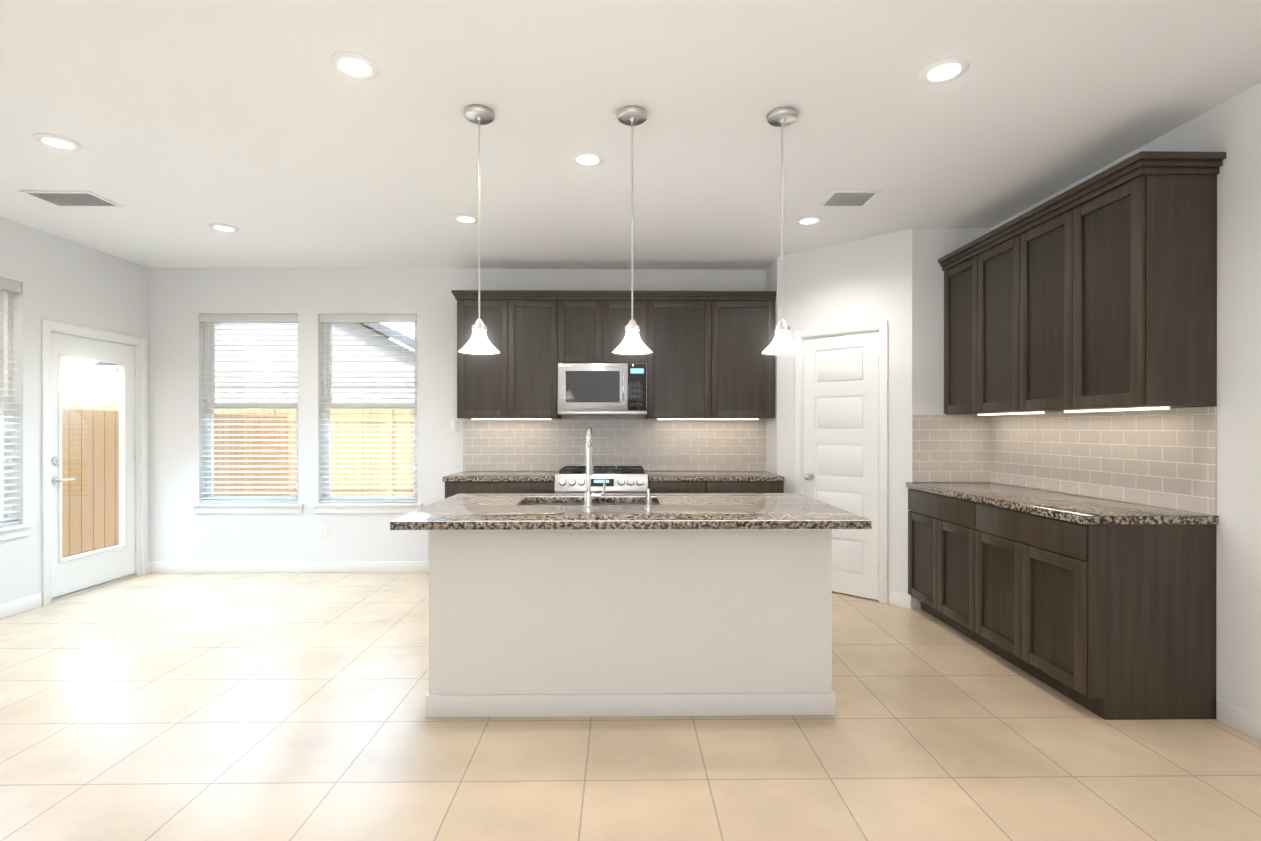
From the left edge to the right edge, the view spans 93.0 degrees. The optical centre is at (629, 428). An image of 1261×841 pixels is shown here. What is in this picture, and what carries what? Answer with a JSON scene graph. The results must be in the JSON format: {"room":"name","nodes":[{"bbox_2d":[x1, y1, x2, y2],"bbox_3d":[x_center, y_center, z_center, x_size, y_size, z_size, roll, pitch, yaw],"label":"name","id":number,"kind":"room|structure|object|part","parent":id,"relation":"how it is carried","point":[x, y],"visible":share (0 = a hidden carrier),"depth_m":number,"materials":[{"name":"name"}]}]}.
{"room":"kitchen","nodes":[
{"label":"kitchen","id":0,"kind":"room"},
{"bbox_2d":[0,217,147,603],"bbox_3d":[-4.338,-0.071,1.414,0.140,2.750,8.230,0,0,-1],"label":"wall","id":1,"kind":"structure","parent":0,"point":[62,280],"depth_m":4.36,"materials":[{"name":"white paint"}]},
{"bbox_2d":[0,278,34,540],"bbox_3d":[-4.350,-0.137,3.804,0.170,1.804,0.990,0,0,-1],"label":"window","id":2,"kind":"structure","parent":1,"relation":"in","point":[10,528],"depth_m":4.21,"materials":[{"name":"white plastic"}]},
{"bbox_2d":[0,593,41,618],"bbox_3d":[-4.256,1.255,0.910,0.013,0.100,6.935,0,0,-1],"label":"baseboard","id":3,"kind":"structure","parent":1,"relation":"attached to","point":[11,608],"depth_m":4.22,"materials":[{"name":"white"}]},
{"bbox_2d":[51,332,135,597],"bbox_3d":[-4.342,0.273,4.868,0.105,2.003,0.811,0,0,-1],"label":"exterior door","id":4,"kind":"structure","parent":1,"relation":"in","point":[74,573],"depth_m":4.87,"materials":[{"name":"white wood"}]},
{"bbox_2d":[42,319,147,605],"bbox_3d":[-4.376,0.246,4.867,0.156,2.105,0.965,0,0,-1],"label":"door frame","id":5,"kind":"structure","parent":1,"relation":"attached to","point":[141,462],"depth_m":4.95,"materials":[{"name":"white wood"}]},
{"bbox_2d":[148,267,911,574],"bbox_3d":[-0.863,-0.078,5.495,6.900,2.750,0.160,0,0,-1],"label":"wall","id":6,"kind":"structure","parent":0,"point":[894,281],"depth_m":5.40,"materials":[{"name":"white paint"}]},
{"bbox_2d":[191,314,303,513],"bbox_3d":[-3.437,-0.140,5.451,0.990,1.804,0.170,0,0,-1],"label":"window","id":7,"kind":"structure","parent":6,"relation":"in","point":[211,503],"depth_m":5.43,"materials":[{"name":"white plastic"}]},
{"bbox_2d":[148,561,428,573],"bbox_3d":[-2.921,1.247,5.395,2.800,0.100,0.030,0,0,-1],"label":"baseboard","id":8,"kind":"structure","parent":6,"relation":"attached to","point":[272,566],"depth_m":5.40,"materials":[{"name":"white"}]},
{"bbox_2d":[320,525,327,537],"bbox_3d":[-2.761,0.927,5.407,0.070,0.114,0.008,0,0,-1],"label":"outlet","id":9,"kind":"object","parent":6,"relation":"attached to","point":[323,531],"visible":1,"depth_m":5.41,"materials":[{"name":"white plastic"}]},
{"bbox_2d":[311,314,422,512],"bbox_3d":[-2.367,-0.140,5.465,0.990,1.804,0.170,0,0,-1],"label":"window","id":10,"kind":"structure","parent":6,"relation":"in","point":[328,503],"depth_m":5.45,"materials":[{"name":"white plastic"}]},
{"bbox_2d":[451,419,458,431],"bbox_3d":[-1.581,-0.033,5.419,0.070,0.114,0.011,0,0,-1],"label":"light switch","id":11,"kind":"object","parent":6,"relation":"attached to","point":[454,425],"visible":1,"depth_m":5.42,"materials":[{"name":"white plastic"}]},
{"bbox_2d":[455,294,518,419],"bbox_3d":[-1.226,-0.610,5.257,0.488,1.035,0.340,0,0,-1],"label":"upper cabinet","id":12,"kind":"object","parent":6,"relation":"attached to","point":[485,383],"depth_m":5.09,"materials":[{"name":"brown wood"}]},
{"bbox_2d":[515,294,566,419],"bbox_3d":[-0.825,-0.610,5.263,0.547,1.035,0.340,0,0,-1],"label":"upper cabinet","id":13,"kind":"object","parent":6,"relation":"attached to","point":[540,319],"depth_m":5.10,"materials":[{"name":"brown wood"}]},
{"bbox_2d":[567,294,610,362],"bbox_3d":[-0.391,-0.845,5.268,0.441,0.565,0.340,0,0,-1],"label":"upper cabinet","id":14,"kind":"object","parent":6,"relation":"attached to","point":[588,315],"depth_m":5.11,"materials":[{"name":"brown wood"}]},
{"bbox_2d":[558,363,646,414],"bbox_3d":[-0.229,-0.340,5.213,0.754,0.435,0.456,0,0,-1],"label":"over-the-range microwave","id":15,"kind":"object","parent":14,"relation":"attached to","point":[602,388],"visible":1,"depth_m":5.02,"materials":[{"name":"silver metal"}]},
{"bbox_2d":[463,419,765,470],"bbox_3d":[-0.130,0.146,5.441,2.753,0.470,0.008,0,0,-1],"label":"tile backsplash","id":16,"kind":"structure","parent":6,"relation":"attached to","point":[645,444],"depth_m":5.44,"materials":[{"name":"beige tile"}]},
{"bbox_2d":[611,294,650,365],"bbox_3d":[-0.068,-0.845,5.272,0.440,0.565,0.340,0,0,-1],"label":"upper cabinet","id":17,"kind":"object","parent":6,"relation":"attached to","point":[620,303],"depth_m":5.11,"materials":[{"name":"brown wood"}]},
{"bbox_2d":[646,294,718,419],"bbox_3d":[0.426,-0.610,5.279,0.667,1.035,0.340,0,0,-1],"label":"upper cabinet","id":18,"kind":"object","parent":6,"relation":"attached to","point":[706,359],"depth_m":5.12,"materials":[{"name":"brown wood"}]},
{"bbox_2d":[719,294,775,419],"bbox_3d":[0.945,-0.610,5.286,0.606,1.035,0.340,0,0,-1],"label":"upper cabinet","id":19,"kind":"object","parent":6,"relation":"attached to","point":[746,321],"depth_m":5.13,"materials":[{"name":"brown wood"}]},
{"bbox_2d":[794,321,887,603],"bbox_3d":[1.677,0.247,4.730,0.754,2.102,0.116,0,0,43],"label":"door frame","id":20,"kind":"structure","parent":6,"relation":"attached to","point":[880,327],"depth_m":4.48,"materials":[{"name":"white wood"}]},
{"bbox_2d":[803,332,878,599],"bbox_3d":[1.653,0.278,4.713,0.481,2.017,0.454,0,0,-1],"label":"pantry door","id":21,"kind":"structure","parent":6,"relation":"in","point":[841,429],"depth_m":4.66,"materials":[{"name":"white wood"}]},
{"bbox_2d":[0,572,1260,840],"bbox_3d":[-0.809,1.354,1.464,7.200,0.100,8.230,0,0,-1],"label":"floor","id":22,"kind":"structure","parent":0,"point":[216,708],"depth_m":2.44,"materials":[{"name":"tile"}]},
{"bbox_2d":[442,475,513,498],"bbox_3d":[-1.237,0.860,5.120,0.509,0.876,0.620,0,0,-1],"label":"base cabinet","id":23,"kind":"object","parent":22,"relation":"on","point":[468,482],"depth_m":4.81,"materials":[{"name":"brown wood"}]},
{"bbox_2d":[510,475,554,492],"bbox_3d":[-0.856,0.860,5.125,0.489,0.876,0.620,0,0,-1],"label":"base cabinet","id":24,"kind":"object","parent":22,"relation":"on","point":[520,483],"depth_m":4.82,"materials":[{"name":"brown wood"}]},
{"bbox_2d":[554,466,647,492],"bbox_3d":[-0.227,0.813,5.075,0.748,0.960,0.680,0,0,-1],"label":"range","id":25,"kind":"object","parent":22,"relation":"on","point":[626,479],"visible":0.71,"depth_m":4.80,"materials":[{"name":"silver metal"}]},
{"bbox_2d":[422,499,841,717],"bbox_3d":[0.003,0.864,3.132,1.858,0.875,0.853,0,0,-1],"label":"kitchen island","id":26,"kind":"object","parent":22,"relation":"on","point":[588,603],"depth_m":2.72,"materials":[{"name":"white paint"}]},
{"bbox_2d":[654,495,829,514],"bbox_3d":[0.590,0.406,3.236,0.865,0.040,0.380,0,0,-1],"label":"island countertop","id":27,"kind":"structure","parent":26,"relation":"on","point":[665,502],"depth_m":3.10,"materials":[{"name":"brown stone"}]},
{"bbox_2d":[648,475,713,492],"bbox_3d":[0.416,0.860,5.142,0.519,0.876,0.620,0,0,-1],"label":"base cabinet","id":28,"kind":"object","parent":22,"relation":"on","point":[656,483],"depth_m":4.83,"materials":[{"name":"brown wood"}]},
{"bbox_2d":[710,475,753,492],"bbox_3d":[0.804,0.860,5.147,0.376,0.876,0.620,0,0,-1],"label":"base cabinet","id":29,"kind":"object","parent":22,"relation":"on","point":[722,483],"depth_m":4.84,"materials":[{"name":"brown wood"}]},
{"bbox_2d":[750,475,783,492],"bbox_3d":[1.062,0.860,5.151,0.375,0.876,0.620,0,0,-1],"label":"base cabinet","id":30,"kind":"object","parent":22,"relation":"on","point":[762,483],"depth_m":4.84,"materials":[{"name":"brown wood"}]},
{"bbox_2d":[906,486,1009,613],"bbox_3d":[2.314,0.862,4.092,0.600,0.876,0.470,0,0,-1],"label":"base cabinet","id":31,"kind":"object","parent":22,"relation":"on","point":[918,496],"depth_m":4.15,"materials":[{"name":"brown wood"}]},
{"bbox_2d":[930,490,1061,635],"bbox_3d":[2.319,0.863,3.709,0.600,0.876,0.531,0,0,-1],"label":"base cabinet","id":32,"kind":"object","parent":22,"relation":"on","point":[947,507],"depth_m":3.77,"materials":[{"name":"brown wood"}]},
{"bbox_2d":[966,498,1109,661],"bbox_3d":[2.325,0.863,3.299,0.600,0.876,0.530,0,0,-1],"label":"base cabinet","id":33,"kind":"object","parent":22,"relation":"on","point":[987,519],"depth_m":3.36,"materials":[{"name":"brown wood"}]},
{"bbox_2d":[1010,506,1218,719],"bbox_3d":[2.330,0.864,2.915,0.600,0.876,0.471,0,0,-1],"label":"base cabinet","id":34,"kind":"object","parent":22,"relation":"on","point":[1104,609],"depth_m":2.68,"materials":[{"name":"brown wood"}]},
{"bbox_2d":[0,0,1260,269],"bbox_3d":[-0.809,-1.496,1.458,7.200,0.100,8.230,0,0,-1],"label":"ceiling","id":35,"kind":"structure","parent":0,"point":[270,132],"depth_m":2.79,"materials":[{"name":"white paint"}]},
{"bbox_2d":[32,133,82,151],"bbox_3d":[-2.880,-1.442,3.016,0.184,0.012,0.184,0,0,-1],"label":"recessed light","id":36,"kind":"object","parent":35,"relation":"in","point":[57,142],"visible":1,"depth_m":3.01,"materials":[{"name":"white plastic"}]},
{"bbox_2d":[19,191,123,207],"bbox_3d":[-3.500,-1.444,3.768,0.420,0.010,0.260,0,0,-1],"label":"ceiling vent","id":37,"kind":"object","parent":35,"relation":"in","point":[80,199],"visible":0.96,"depth_m":3.77,"materials":[{"name":"white metal"}]},
{"bbox_2d":[208,223,238,232],"bbox_3d":[-2.917,-1.444,4.305,0.184,0.012,0.184,0,0,-1],"label":"recessed light","id":38,"kind":"object","parent":35,"relation":"in","point":[223,227],"visible":1,"depth_m":4.29,"materials":[{"name":"white plastic"}]},
{"bbox_2d":[329,51,379,79],"bbox_3d":[-1.091,-1.440,2.380,0.184,0.012,0.184,0,0,-1],"label":"recessed light","id":39,"kind":"object","parent":35,"relation":"in","point":[353,65],"visible":0.98,"depth_m":2.37,"materials":[{"name":"white plastic"}]},
{"bbox_2d":[452,214,477,223],"bbox_3d":[-1.124,-1.444,4.119,0.184,0.012,0.184,0,0,-1],"label":"recessed light","id":40,"kind":"object","parent":35,"relation":"in","point":[466,218],"visible":0.92,"depth_m":4.10,"materials":[{"name":"white plastic"}]},
{"bbox_2d":[459,105,499,354],"bbox_3d":[-0.686,-0.899,2.736,0.193,1.097,0.193,0,0,-1],"label":"pendant light","id":41,"kind":"object","parent":35,"relation":"hanging from","point":[478,342],"visible":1,"depth_m":2.72,"materials":[{"name":"white glass"}]},
{"bbox_3d":[-0.686,-0.403,2.737,0.193,0.105,0.193,0,0,-1],"label":"lamp shade","id":42,"kind":"part","parent":41,"relation":"part of","materials":[{"name":"white glass"}]},
{"bbox_2d":[571,151,604,166],"bbox_3d":[-0.222,-1.442,3.201,0.184,0.012,0.184,0,0,-1],"label":"recessed light","id":43,"kind":"object","parent":35,"relation":"in","point":[587,158],"visible":1,"depth_m":3.19,"materials":[{"name":"white plastic"}]},
{"bbox_2d":[612,106,652,354],"bbox_3d":[0.014,-0.899,2.745,0.193,1.097,0.193,0,0,-1],"label":"pendant light","id":44,"kind":"object","parent":35,"relation":"hanging from","point":[632,343],"visible":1,"depth_m":2.73,"materials":[{"name":"white glass"}]},
{"bbox_3d":[0.014,-0.403,2.746,0.193,0.105,0.193,0,0,-1],"label":"lamp shade","id":45,"kind":"part","parent":44,"relation":"part of","materials":[{"name":"white glass"}]},
{"bbox_2d":[762,107,802,354],"bbox_3d":[0.704,-0.899,2.755,0.193,1.097,0.193,0,0,-1],"label":"pendant light","id":46,"kind":"object","parent":35,"relation":"hanging from","point":[782,342],"visible":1,"depth_m":2.74,"materials":[{"name":"white glass"}]},
{"bbox_3d":[0.704,-0.403,2.756,0.193,0.105,0.193,0,0,-1],"label":"lamp shade","id":47,"kind":"part","parent":46,"relation":"part of","materials":[{"name":"white glass"}]},
{"bbox_2d":[795,215,822,225],"bbox_3d":[1.246,-1.444,4.151,0.184,0.012,0.184,0,0,-1],"label":"recessed light","id":48,"kind":"object","parent":35,"relation":"in","point":[808,220],"visible":0.98,"depth_m":4.14,"materials":[{"name":"white plastic"}]},
{"bbox_2d":[818,190,881,207],"bbox_3d":[1.381,-1.444,3.763,0.300,0.010,0.270,0,0,-1],"label":"ceiling vent","id":49,"kind":"object","parent":35,"relation":"in","point":[848,198],"visible":1,"depth_m":3.74,"materials":[{"name":"white metal"}]},
{"bbox_2d":[919,56,969,84],"bbox_3d":[1.269,-1.441,2.411,0.184,0.012,0.184,0,0,-1],"label":"recessed light","id":50,"kind":"object","parent":35,"relation":"in","point":[944,70],"visible":1,"depth_m":2.40,"materials":[{"name":"white plastic"}]},
{"bbox_2d":[912,83,1260,716],"bbox_3d":[2.721,-0.071,1.508,0.140,2.750,8.230,0,0,-1],"label":"wall","id":51,"kind":"structure","parent":0,"point":[1232,127],"depth_m":2.61,"materials":[{"name":"white paint"}]},
{"bbox_2d":[942,251,969,413],"bbox_3d":[2.445,-0.638,4.091,0.340,1.065,0.470,0,0,-1],"label":"upper cabinet","id":52,"kind":"object","parent":51,"relation":"attached to","point":[956,272],"depth_m":4.16,"materials":[{"name":"brown wood"}]},
{"bbox_2d":[970,231,1009,414],"bbox_3d":[2.450,-0.637,3.708,0.340,1.065,0.531,0,0,-1],"label":"upper cabinet","id":53,"kind":"object","parent":51,"relation":"attached to","point":[989,263],"depth_m":3.79,"materials":[{"name":"brown wood"}]},
{"bbox_2d":[1010,207,1101,414],"bbox_3d":[2.455,-0.637,3.297,0.340,1.065,0.531,0,0,-1],"label":"upper cabinet","id":54,"kind":"object","parent":51,"relation":"attached to","point":[1034,243],"depth_m":3.39,"materials":[{"name":"brown wood"}]},
{"bbox_2d":[912,407,1216,514],"bbox_3d":[2.340,0.142,3.503,0.567,0.486,1.649,0,0,-1],"label":"tile backsplash","id":55,"kind":"structure","parent":51,"relation":"attached to","point":[1166,458],"depth_m":3.42,"materials":[{"name":"beige tile"}]},
{"bbox_2d":[1058,163,1221,410],"bbox_3d":[2.460,-0.636,2.914,0.340,1.065,0.471,0,0,-1],"label":"upper cabinet","id":56,"kind":"object","parent":51,"relation":"attached to","point":[1097,293],"depth_m":2.68,"materials":[{"name":"brown wood"}]},
{"bbox_2d":[1216,698,1260,741],"bbox_3d":[2.664,1.257,0.119,0.013,0.100,5.110,0,0,-1],"label":"baseboard","id":57,"kind":"structure","parent":51,"relation":"attached to","point":[1241,720],"depth_m":2.58,"materials":[{"name":"white"}]},
{"label":"outside","id":58,"kind":"structure","parent":0,"visible":0},
{"bbox_3d":[-2.634,1.466,13.865,55.000,0.130,52.000,0,0,-1],"label":"ground","id":59,"kind":"structure","parent":58,"visible":0},
{"bbox_2d":[62,409,286,557],"bbox_3d":[-5.669,0.467,-0.028,0.040,1.920,20.300,0,0,-1],"label":"fence","id":60,"kind":"object","parent":59,"relation":"on","point":[81,476],"depth_m":6.54,"materials":[{"name":"brown wood"}]},
{"bbox_2d":[62,402,413,495],"bbox_3d":[-2.086,0.478,10.261,28.100,1.860,0.100,0,0,-1],"label":"fence","id":61,"kind":"object","parent":59,"relation":"on","point":[95,405],"depth_m":10.23,"materials":[{"name":"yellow wood"}]},
{"bbox_2d":[88,323,414,402],"bbox_3d":[-8.750,-1.168,18.770,8.600,5.120,8.720,0,0,-1],"label":"neighbor house","id":62,"kind":"structure","parent":59,"relation":"on","point":[341,327],"depth_m":14.78,"materials":[{"name":"grey"}]}
]}

